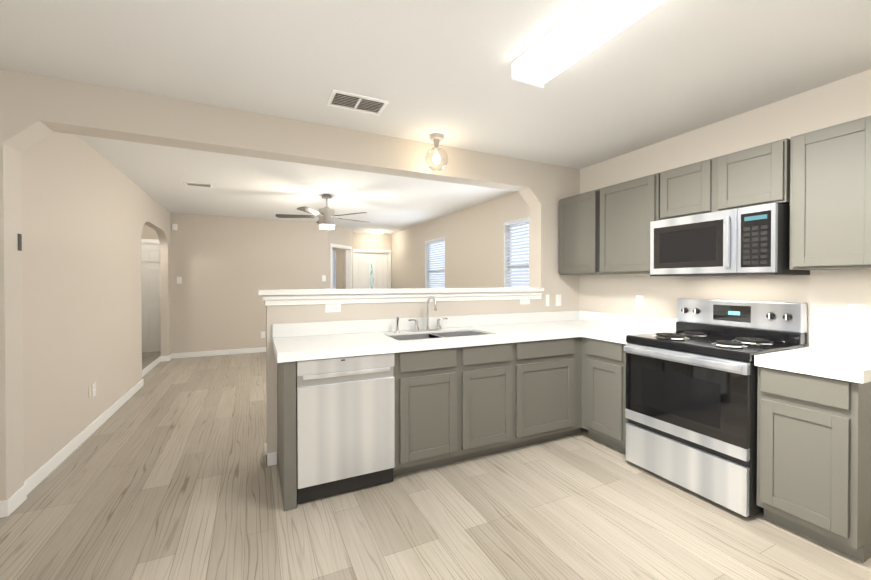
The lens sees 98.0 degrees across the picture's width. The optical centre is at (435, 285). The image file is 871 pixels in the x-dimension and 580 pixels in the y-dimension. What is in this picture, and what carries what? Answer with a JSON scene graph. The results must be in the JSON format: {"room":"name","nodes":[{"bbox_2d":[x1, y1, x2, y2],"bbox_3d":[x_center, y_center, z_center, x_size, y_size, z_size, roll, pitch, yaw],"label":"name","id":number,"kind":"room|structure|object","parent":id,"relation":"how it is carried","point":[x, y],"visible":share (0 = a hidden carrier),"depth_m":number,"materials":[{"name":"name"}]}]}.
{"room":"kitchen","nodes":[
{"label":"kitchen","id":0,"kind":"room"},
{"bbox_2d":[21,132,170,480],"bbox_3d":[-3.825,0.020,4.893,0.110,2.500,5.870,0,1,-26],"label":"wall","id":1,"kind":"structure","parent":0,"point":[88,211],"depth_m":3.05,"materials":[{"name":"beige paint"}]},
{"bbox_2d":[18,234,21,250],"bbox_3d":[-2.473,-0.257,2.254,0.003,0.100,0.037,0,1,-26],"label":"jamb hinge","id":2,"kind":"object","parent":1,"relation":"attached to","point":[19,242],"visible":1,"depth_m":2.25,"materials":[{"name":"black metal"}]},
{"bbox_2d":[88,382,95,397],"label":"outlet","id":3,"kind":"object","parent":1,"relation":"attached to","point":[94,384],"depth_m":3.31,"materials":[{"name":"white plastic"}]},
{"bbox_2d":[24,356,167,481],"bbox_3d":[-3.795,1.227,4.701,0.018,0.090,5.480,0,1,-26],"label":"baseboard","id":4,"kind":"structure","parent":1,"relation":"attached to","point":[160,359],"depth_m":5.47,"materials":[{"name":"white"}]},
{"bbox_2d":[141,224,158,239],"bbox_3d":[-5.499,0.002,6.968,1.110,2.500,0.100,0,1,-26],"label":"wall","id":5,"kind":"structure","parent":0,"point":[148,232],"depth_m":7.00,"materials":[{"name":"beige paint"}]},
{"bbox_2d":[141,239,160,352],"bbox_3d":[-5.372,0.199,7.005,0.840,2.105,0.146,0,1,-26],"label":"door","id":6,"kind":"structure","parent":5,"relation":"in","point":[150,292],"depth_m":7.04,"materials":[{"name":"white"}]},
{"bbox_2d":[170,213,327,352],"bbox_3d":[-3.363,0.001,7.095,2.630,2.500,0.100,0,1,-26],"label":"wall","id":7,"kind":"structure","parent":0,"point":[226,268],"depth_m":6.88,"materials":[{"name":"beige paint"}]},
{"bbox_2d":[172,224,176,229],"bbox_3d":[-4.461,-0.999,6.483,0.070,0.110,0.034,0,1,-26],"label":"sensor","id":8,"kind":"object","parent":7,"relation":"attached to","point":[174,226],"visible":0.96,"depth_m":6.47,"materials":[{"name":"white plastic"}]},
{"bbox_2d":[177,277,181,283],"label":"light switch","id":9,"kind":"object","parent":7,"relation":"attached to","point":[179,279],"depth_m":6.53,"materials":[{"name":"white plastic"}]},
{"bbox_2d":[170,347,265,359],"bbox_3d":[-3.318,1.206,7.078,2.688,0.090,0.040,0,1,-26],"label":"baseboard","id":10,"kind":"structure","parent":7,"relation":"attached to","point":[262,349],"depth_m":6.77,"materials":[{"name":"white wood"}]},
{"bbox_2d":[0,68,579,500],"bbox_3d":[-1.042,0.038,2.874,5.600,2.500,0.180,0,1,-26],"label":"wall","id":11,"kind":"structure","parent":0,"point":[34,108],"depth_m":2.66,"materials":[{"name":"beige paint"}]},
{"bbox_2d":[0,496,13,517],"bbox_3d":[-2.914,1.252,1.880,1.154,0.090,0.018,0,1,-26],"label":"baseboard","id":12,"kind":"structure","parent":11,"relation":"attached to","point":[13,502],"depth_m":2.12,"materials":[{"name":"white"}]},
{"bbox_2d":[265,443,276,456],"bbox_3d":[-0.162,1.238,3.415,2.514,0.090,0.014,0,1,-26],"label":"baseboard","id":13,"kind":"structure","parent":11,"relation":"attached to","point":[274,453],"depth_m":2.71,"materials":[{"name":"white"}]},
{"bbox_2d":[325,304,340,312],"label":"outlet","id":14,"kind":"object","parent":11,"relation":"attached to","point":[328,307],"depth_m":2.89,"materials":[{"name":"white plastic"}]},
{"bbox_2d":[258,288,543,305],"bbox_3d":[-0.139,0.084,3.308,2.553,0.111,0.280,0,1,-26],"label":"trim","id":15,"kind":"structure","parent":11,"relation":"on","point":[273,297],"depth_m":3.06,"materials":[{"name":"white wood"}]},
{"bbox_2d":[520,299,529,304],"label":"outlet","id":16,"kind":"object","parent":11,"relation":"attached to","point":[522,301],"depth_m":3.68,"materials":[{"name":"white plastic"}]},
{"bbox_2d":[546,295,548,305],"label":"outlet","id":17,"kind":"object","parent":11,"relation":"attached to","point":[547,296],"depth_m":3.81,"materials":[{"name":"white plastic"}]},
{"bbox_2d":[556,294,560,305],"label":"outlet","id":18,"kind":"object","parent":11,"relation":"attached to","point":[558,296],"depth_m":3.87,"materials":[{"name":"white plastic"}]},
{"bbox_2d":[328,225,352,288],"bbox_3d":[-2.051,-0.008,8.070,0.100,2.500,0.920,0,1,19],"label":"wall","id":19,"kind":"structure","parent":0,"point":[340,235],"depth_m":7.99,"materials":[{"name":"beige paint"}]},
{"bbox_2d":[330,243,351,288],"bbox_3d":[-2.041,0.192,8.079,0.114,2.100,0.800,0,1,19],"label":"door frame","id":20,"kind":"structure","parent":19,"relation":"attached to","point":[348,249],"depth_m":8.37,"materials":[{"name":"white wood"}]},
{"bbox_2d":[343,249,345,288],"bbox_3d":[-2.031,-0.014,8.745,0.100,2.500,0.480,0,1,-26],"label":"wall","id":21,"kind":"structure","parent":0,"point":[344,269],"depth_m":8.80,"materials":[{"name":"beige paint"}]},
{"bbox_2d":[332,232,390,288],"bbox_3d":[-3.103,-0.012,8.562,4.590,2.500,0.120,0,1,-26],"label":"wall","id":22,"kind":"structure","parent":0,"point":[372,241],"depth_m":9.13,"materials":[{"name":"beige paint"}]},
{"bbox_2d":[333,250,335,288],"bbox_3d":[-2.700,-0.221,8.737,0.850,1.185,0.150,0,1,-26],"label":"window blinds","id":23,"kind":"object","parent":22,"relation":"attached to","point":[334,269],"visible":0.19,"depth_m":8.88,"materials":[{"name":"white"}]},
{"bbox_2d":[353,249,390,288],"bbox_3d":[-1.567,0.179,9.275,0.985,2.105,0.168,0,1,-26],"label":"door","id":24,"kind":"structure","parent":22,"relation":"in","point":[371,269],"depth_m":9.26,"materials":[{"name":"white wood"}]},
{"bbox_2d":[0,351,870,579],"bbox_3d":[-1.716,1.305,4.403,5.700,0.060,12.500,0,1,-26],"label":"floor","id":25,"kind":"structure","parent":0,"point":[163,472],"depth_m":2.10,"materials":[{"name":"wood"}]},
{"bbox_2d":[296,353,394,503],"bbox_3d":[-0.660,0.858,2.589,0.593,0.841,0.601,0,1,-26],"label":"dishwasher","id":26,"kind":"object","parent":25,"relation":"on","point":[345,422],"visible":0.94,"depth_m":2.31,"materials":[{"name":"silver metal"}]},
{"bbox_2d":[393,347,460,476],"bbox_3d":[-0.181,0.860,2.842,0.479,0.856,0.630,0,1,-26],"label":"base cabinet","id":27,"kind":"object","parent":25,"relation":"on","point":[457,404],"depth_m":2.56,"materials":[{"name":"grey paint"}]},
{"bbox_2d":[461,342,516,460],"bbox_3d":[0.249,0.858,3.049,0.475,0.856,0.630,0,1,-26],"label":"base cabinet","id":28,"kind":"object","parent":25,"relation":"on","point":[488,372],"depth_m":2.78,"materials":[{"name":"grey paint"}]},
{"bbox_2d":[517,337,580,447],"bbox_3d":[0.785,0.856,3.306,0.714,0.856,0.630,0,1,-26],"label":"base cabinet","id":29,"kind":"object","parent":25,"relation":"on","point":[548,371],"depth_m":3.02,"materials":[{"name":"grey paint"}]},
{"bbox_2d":[272,310,615,362],"bbox_3d":[0.319,0.431,3.060,2.981,0.320,0.661,0,1,-26],"label":"countertop","id":30,"kind":"structure","parent":29,"relation":"on","point":[302,341],"depth_m":2.89,"materials":[{"name":"white stone"}]},
{"bbox_2d":[394,296,446,332],"bbox_3d":[-0.091,0.228,3.042,0.475,0.286,0.190,0,1,-26],"label":"chrome faucet","id":31,"kind":"object","parent":30,"relation":"on","point":[427,327],"visible":1,"depth_m":3.08,"materials":[{"name":"white metal"}]},
{"bbox_2d":[581,337,627,452],"bbox_3d":[1.601,0.857,3.114,0.630,0.856,0.461,0,1,-26],"label":"base cabinet","id":32,"kind":"object","parent":25,"relation":"on","point":[603,363],"depth_m":2.98,"materials":[{"name":"grey paint"}]},
{"bbox_2d":[584,314,677,343],"bbox_3d":[1.603,0.349,3.081,0.646,0.156,0.413,0,1,-26],"label":"countertop","id":33,"kind":"structure","parent":32,"relation":"on","point":[606,327],"depth_m":3.25,"materials":[{"name":"white stone"}]},
{"bbox_2d":[624,298,806,517],"bbox_3d":[1.812,0.699,2.530,0.715,1.185,0.760,0,1,-26],"label":"electric range","id":34,"kind":"object","parent":25,"relation":"on","point":[691,399],"visible":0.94,"depth_m":2.36,"materials":[{"name":"silver metal"}]},
{"bbox_2d":[757,366,870,562],"bbox_3d":[2.118,0.867,2.038,0.630,0.856,0.385,0,1,-26],"label":"base cabinet","id":35,"kind":"object","parent":25,"relation":"on","point":[814,432],"depth_m":1.85,"materials":[{"name":"grey paint"}]},
{"bbox_2d":[754,330,870,383],"bbox_3d":[2.114,0.359,2.017,0.646,0.156,0.407,0,1,-26],"label":"countertop","id":36,"kind":"structure","parent":35,"relation":"on","point":[841,356],"depth_m":2.00,"materials":[{"name":"white stone"}]},
{"bbox_2d":[0,0,870,233],"bbox_3d":[-1.716,-1.255,4.381,5.700,0.060,12.500,0,1,-26],"label":"ceiling","id":37,"kind":"structure","parent":0,"point":[666,70],"depth_m":2.15,"materials":[{"name":"white paint"}]},
{"bbox_2d":[184,181,212,187],"bbox_3d":[-2.873,-1.221,4.596,0.280,0.011,0.170,0,1,-26],"label":"ceiling vent","id":38,"kind":"object","parent":37,"relation":"in","point":[198,184],"visible":1,"depth_m":4.58,"materials":[{"name":"white plastic"}]},
{"bbox_2d":[275,194,369,228],"bbox_3d":[-1.499,-1.005,5.208,1.286,0.454,1.230,0,1,-26],"label":"ceiling fan","id":39,"kind":"object","parent":37,"relation":"hanging from","point":[326,215],"visible":1,"depth_m":5.08,"materials":[{"name":"silver metal"}]},
{"bbox_2d":[327,89,388,115],"bbox_3d":[-0.513,-1.202,2.501,0.360,0.011,0.220,0,1,-26],"label":"ceiling vent","id":40,"kind":"object","parent":37,"relation":"in","point":[355,102],"visible":1,"depth_m":2.50,"materials":[{"name":"white plastic"}]},
{"bbox_2d":[371,230,383,233],"bbox_3d":[-1.355,-1.244,8.825,0.300,0.040,0.300,0,1,-26],"label":"recessed light","id":41,"kind":"object","parent":37,"relation":"in","point":[376,231],"visible":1,"depth_m":8.74,"materials":[{"name":"white plastic"}]},
{"bbox_2d":[425,133,447,170],"bbox_3d":[0.008,-1.072,3.080,0.190,0.282,0.190,0,1,-26],"label":"globe ceiling light","id":42,"kind":"object","parent":37,"relation":"attached to","point":[436,138],"visible":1,"depth_m":3.06,"materials":[{"name":"glass"}]},
{"bbox_2d":[511,0,665,87],"bbox_3d":[0.772,-1.156,1.558,0.216,0.088,1.215,0,1,-26],"label":"ceiling light","id":43,"kind":"object","parent":37,"relation":"attached to","point":[586,27],"visible":1,"depth_m":1.73,"materials":[{"name":"white plastic"}]},
{"bbox_2d":[391,69,870,347],"bbox_3d":[1.209,0.021,4.771,0.100,2.500,10.650,0,1,-26],"label":"wall","id":44,"kind":"structure","parent":0,"point":[474,245],"depth_m":3.07,"materials":[{"name":"beige paint"}]},
{"bbox_2d":[425,237,444,287],"bbox_3d":[0.013,-0.238,7.223,0.130,1.285,0.930,0,1,-26],"label":"window blinds","id":45,"kind":"object","parent":44,"relation":"attached to","point":[434,263],"visible":0.46,"depth_m":7.30,"materials":[{"name":"white plastic"}]},
{"bbox_2d":[504,217,528,287],"bbox_3d":[1.161,-0.217,4.834,0.130,1.285,0.930,0,1,-26],"label":"window blinds","id":46,"kind":"object","parent":44,"relation":"attached to","point":[516,253],"visible":0.29,"depth_m":5.04,"materials":[{"name":"white plastic"}]},
{"bbox_2d":[559,191,590,274],"bbox_3d":[1.493,-0.486,3.677,0.324,0.765,0.500,0,1,-26],"label":"upper cabinet","id":47,"kind":"object","parent":44,"relation":"attached to","point":[574,211],"depth_m":3.63,"materials":[{"name":"grey paint"}]},
{"bbox_2d":[591,173,658,274],"bbox_3d":[1.710,-0.482,3.225,0.324,0.765,0.577,0,1,-26],"label":"upper cabinet","id":48,"kind":"object","parent":44,"relation":"attached to","point":[622,214],"depth_m":3.16,"materials":[{"name":"grey paint"}]},
{"bbox_2d":[636,295,642,308],"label":"outlet","id":49,"kind":"object","parent":44,"relation":"attached to","point":[639,299],"depth_m":3.37,"materials":[{"name":"white plastic"}]},
{"bbox_2d":[659,159,710,219],"bbox_3d":[1.924,-0.676,2.778,0.324,0.370,0.387,0,1,-26],"label":"upper cabinet","id":50,"kind":"object","parent":44,"relation":"attached to","point":[685,190],"depth_m":2.70,"materials":[{"name":"grey paint"}]},
{"bbox_2d":[711,138,786,211],"bbox_3d":[2.089,-0.673,2.434,0.324,0.370,0.375,0,1,-26],"label":"upper cabinet","id":51,"kind":"object","parent":44,"relation":"attached to","point":[754,176],"depth_m":2.35,"materials":[{"name":"grey paint"}]},
{"bbox_2d":[650,203,809,276],"bbox_3d":[1.948,-0.271,2.583,0.451,0.409,0.756,0,1,-26],"label":"microwave","id":52,"kind":"object","parent":51,"relation":"attached to","point":[750,241],"visible":1,"depth_m":2.37,"materials":[{"name":"silver metal"}]},
{"bbox_2d":[787,116,870,269],"bbox_3d":[2.258,-0.472,2.085,0.324,0.765,0.372,0,1,-26],"label":"upper cabinet","id":53,"kind":"object","parent":44,"relation":"attached to","point":[818,181],"depth_m":2.02,"materials":[{"name":"grey paint"}]},
{"bbox_2d":[848,304,865,325],"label":"outlet","id":54,"kind":"object","parent":44,"relation":"attached to","point":[856,314],"depth_m":2.16,"materials":[{"name":"white plastic"}]}
]}

